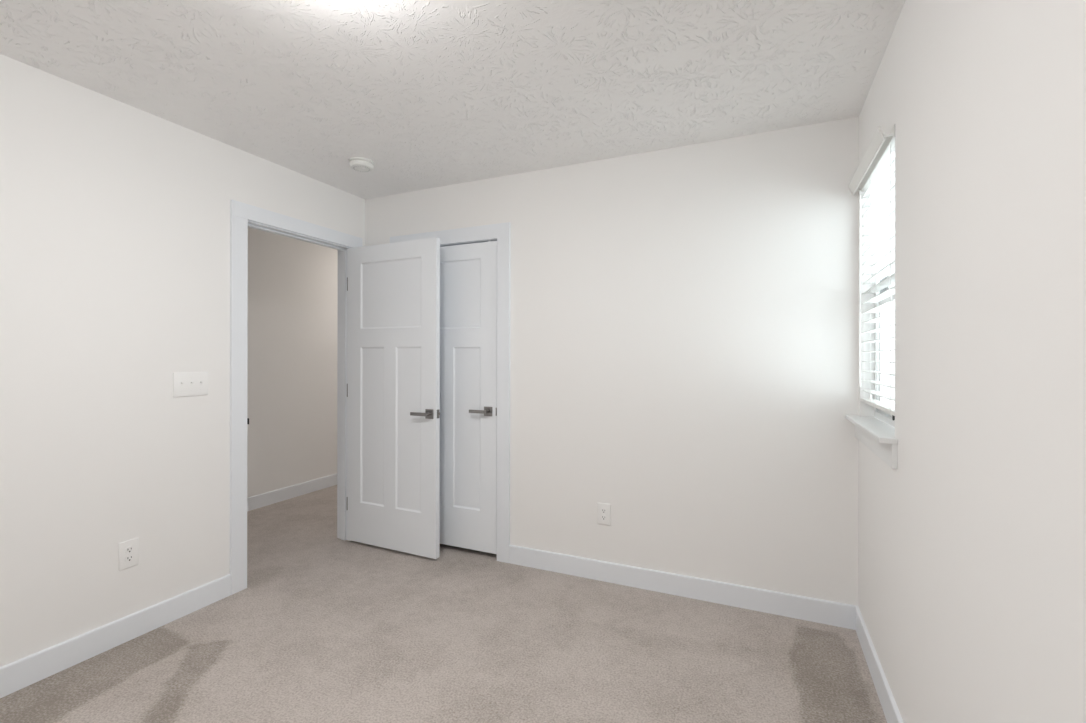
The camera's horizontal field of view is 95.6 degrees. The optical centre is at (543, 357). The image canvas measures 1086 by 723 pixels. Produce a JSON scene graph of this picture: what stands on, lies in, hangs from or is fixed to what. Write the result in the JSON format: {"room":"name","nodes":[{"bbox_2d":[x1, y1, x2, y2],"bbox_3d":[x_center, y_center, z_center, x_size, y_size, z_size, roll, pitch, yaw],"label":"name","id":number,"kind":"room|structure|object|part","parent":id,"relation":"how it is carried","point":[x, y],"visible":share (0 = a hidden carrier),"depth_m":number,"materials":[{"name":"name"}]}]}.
{"room":"empty bedroom","nodes":[
{"label":"empty bedroom","id":0,"kind":"room"},
{"bbox_2d":[0,54,364,666],"bbox_3d":[-2.164,0.068,3.364,1.400,2.440,6.100,0,0,24],"label":"wall","id":1,"kind":"structure","parent":0,"point":[115,214],"depth_m":2.26,"materials":[{"name":"white paint"}]},
{"bbox_2d":[0,574,230,697],"bbox_3d":[-2.228,1.235,1.480,0.013,0.117,2.606,0,0,24],"label":"baseboard","id":2,"kind":"structure","parent":1,"relation":"attached to","point":[19,674],"depth_m":2.15,"materials":[{"name":"white wood"}]},
{"bbox_2d":[119,538,138,570],"bbox_3d":[-1.891,0.897,2.245,0.009,0.124,0.078,0,0,24],"label":"wall outlet","id":3,"kind":"object","parent":1,"relation":"attached to","point":[128,550],"visible":1,"depth_m":2.24,"materials":[{"name":"white plastic"}]},
{"bbox_2d":[125,555,133,561],"bbox_3d":[-1.890,0.916,2.245,0.005,0.027,0.033,0,0,24],"label":"receptacle","id":4,"kind":"object","parent":3,"relation":"attached to","point":[128,558],"depth_m":2.24,"materials":[{"name":"grey plastic"}]},
{"bbox_2d":[125,546,133,552],"bbox_3d":[-1.890,0.877,2.245,0.005,0.027,0.033,0,0,24],"label":"receptacle","id":5,"kind":"object","parent":3,"relation":"attached to","point":[128,549],"depth_m":2.24,"materials":[{"name":"grey plastic"}]},
{"bbox_2d":[173,372,207,396],"bbox_3d":[-1.778,0.135,2.487,0.016,0.122,0.166,0,0,24],"label":"light switch","id":6,"kind":"object","parent":1,"relation":"attached to","point":[184,383],"visible":1,"depth_m":2.48,"materials":[{"name":"white plastic"}]},
{"bbox_2d":[247,473,336,510],"bbox_3d":[-2.193,1.235,3.321,1.185,0.117,6.000,0,0,24],"label":"baseboard","id":7,"kind":"structure","parent":1,"relation":"attached to","point":[268,498],"depth_m":4.49,"materials":[{"name":"white wood"}]},
{"bbox_2d":[230,200,362,594],"bbox_3d":[-1.563,0.217,3.132,0.150,2.145,0.954,0,0,24],"label":"door frame","id":8,"kind":"structure","parent":1,"relation":"attached to","point":[243,216],"depth_m":2.73,"materials":[{"name":"white wood"}]},
{"bbox_3d":[-1.624,0.217,3.159,0.016,2.145,0.954,0,0,24],"label":"hallway casing","id":9,"kind":"part","parent":8,"relation":"part of","materials":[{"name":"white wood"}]},
{"bbox_2d":[347,237,439,558],"bbox_3d":[-1.013,0.257,3.279,0.784,2.027,0.136,0,0,26],"label":"door","id":10,"kind":"structure","parent":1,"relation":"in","point":[393,386],"depth_m":3.24,"materials":[{"name":"white wood"}]},
{"bbox_3d":[-0.782,0.358,3.118,0.130,0.023,0.044,0,0,26],"label":"lever","id":11,"kind":"part","parent":10,"relation":"part of","materials":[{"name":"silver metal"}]},
{"bbox_3d":[-0.724,0.358,3.117,0.060,0.060,0.008,0,0,25],"label":"lever handle","id":12,"kind":"part","parent":10,"relation":"part of","materials":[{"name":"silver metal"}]},
{"bbox_2d":[0,485,886,722],"bbox_3d":[-0.727,1.340,2.660,4.602,0.100,6.220,0,0,24],"label":"floor","id":13,"kind":"structure","parent":0,"point":[324,627],"depth_m":2.14,"materials":[{"name":"beige carpet"}]},
{"bbox_2d":[0,0,904,198],"bbox_3d":[-0.723,-1.210,2.660,4.602,0.120,6.220,0,0,24],"label":"ceiling","id":14,"kind":"structure","parent":0,"point":[434,93],"depth_m":1.98,"materials":[{"name":"white paint"}]},
{"bbox_2d":[349,157,373,171],"bbox_3d":[-1.071,-1.128,2.897,0.142,0.044,0.142,0,0,24],"label":"smoke detector","id":15,"kind":"object","parent":14,"relation":"attached to","point":[360,164],"visible":1,"depth_m":2.86,"materials":[{"name":"white plastic"}]},
{"bbox_3d":[-1.071,-1.145,2.897,0.142,0.010,0.142,0,0,24],"label":"mounting plate","id":16,"kind":"part","parent":15,"relation":"part of","materials":[{"name":"white plastic"}]},
{"bbox_2d":[365,117,858,605],"bbox_3d":[0.185,0.072,2.987,3.202,2.440,0.115,0,0,24],"label":"wall","id":17,"kind":"structure","parent":0,"point":[684,320],"depth_m":2.66,"materials":[{"name":"white paint"}]},
{"bbox_2d":[390,222,510,562],"bbox_3d":[-0.626,0.221,3.337,0.954,2.139,0.131,0,0,24],"label":"door frame","id":18,"kind":"structure","parent":17,"relation":"attached to","point":[500,232],"depth_m":3.10,"materials":[{"name":"white wood"}]},
{"bbox_2d":[439,241,496,553],"bbox_3d":[-0.655,0.252,3.289,0.773,2.006,0.085,0,0,24],"label":"door","id":19,"kind":"structure","parent":17,"relation":"in","point":[468,272],"depth_m":3.23,"materials":[{"name":"white wood"}]},
{"bbox_3d":[-0.415,0.347,3.160,0.130,0.023,0.044,0,0,24],"label":"lever","id":20,"kind":"part","parent":19,"relation":"part of","materials":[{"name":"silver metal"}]},
{"bbox_3d":[-0.357,0.347,3.161,0.060,0.060,0.008,0,0,24],"label":"lever handle","id":21,"kind":"part","parent":19,"relation":"part of","materials":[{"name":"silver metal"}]},
{"bbox_2d":[598,503,610,525],"bbox_3d":[0.348,0.906,2.846,0.078,0.124,0.009,0,0,24],"label":"wall outlet","id":22,"kind":"object","parent":17,"relation":"attached to","point":[604,510],"visible":1,"depth_m":2.84,"materials":[{"name":"white plastic"}]},
{"bbox_2d":[509,545,854,629],"bbox_3d":[0.634,1.239,2.717,1.854,0.117,0.013,0,0,24],"label":"baseboard","id":23,"kind":"structure","parent":17,"relation":"attached to","point":[838,614],"depth_m":2.63,"materials":[{"name":"white wood"}]},
{"bbox_2d":[858,0,1085,722],"bbox_3d":[0.832,0.073,0.668,0.140,2.440,3.600,0,0,24],"label":"wall","id":24,"kind":"structure","parent":0,"point":[972,550],"depth_m":1.02,"materials":[{"name":"white paint"}]},
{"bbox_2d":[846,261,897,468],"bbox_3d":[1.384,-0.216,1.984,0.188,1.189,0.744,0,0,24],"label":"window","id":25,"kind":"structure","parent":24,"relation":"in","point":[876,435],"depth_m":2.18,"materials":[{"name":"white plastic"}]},
{"bbox_2d":[848,125,894,415],"bbox_3d":[1.357,-0.304,2.013,0.100,1.030,0.680,0,0,24],"label":"window blind","id":26,"kind":"object","parent":25,"relation":"attached to","point":[878,183],"visible":0.81,"depth_m":2.00,"materials":[{"name":"white plastic"}]},
{"bbox_3d":[1.374,-0.287,2.069,0.014,0.938,0.014,0,0,24],"label":"lift cord","id":27,"kind":"part","parent":26,"relation":"part of","materials":[{"name":"white fabric"}]},
{"bbox_3d":[1.468,-0.278,2.208,0.054,0.978,0.012,0,0,24],"label":"ladder cord","id":28,"kind":"part","parent":26,"relation":"part of","materials":[{"name":"white fabric"}]},
{"bbox_3d":[1.370,0.198,1.988,0.050,0.016,0.628,0,0,24],"label":"rail","id":29,"kind":"part","parent":26,"relation":"part of","materials":[{"name":"white plastic"}]},
{"bbox_3d":[1.367,-0.278,1.979,0.054,0.978,0.012,0,0,24],"label":"ladder cord","id":30,"kind":"part","parent":26,"relation":"part of","materials":[{"name":"white fabric"}]},
{"bbox_3d":[1.268,-0.278,1.755,0.054,0.978,0.012,0,0,24],"label":"ladder cord","id":31,"kind":"part","parent":26,"relation":"part of","materials":[{"name":"white fabric"}]},
{"bbox_3d":[1.347,0.284,2.001,0.108,0.018,0.744,0,0,24],"label":"sill","id":32,"kind":"part","parent":25,"relation":"part of","materials":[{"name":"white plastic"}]},
{"bbox_3d":[1.433,-0.267,1.961,0.080,1.086,0.650,0,0,24],"label":"frame","id":33,"kind":"part","parent":25,"relation":"part of","materials":[{"name":"white plastic"}]},
{"bbox_3d":[1.417,-0.010,1.968,0.026,0.508,0.590,0,0,24],"label":"sash","id":34,"kind":"part","parent":25,"relation":"part of","materials":[{"name":"white plastic"}]},
{"bbox_3d":[1.447,-0.505,1.955,0.026,0.554,0.590,0,0,24],"label":"sash","id":35,"kind":"part","parent":25,"relation":"part of","materials":[{"name":"white plastic"}]},
{"bbox_2d":[855,605,902,722],"bbox_3d":[0.763,1.239,0.705,0.013,0.117,3.587,0,0,24],"label":"baseboard","id":36,"kind":"structure","parent":24,"relation":"attached to","point":[890,709],"depth_m":1.91,"materials":[{"name":"white wood"}]}
]}

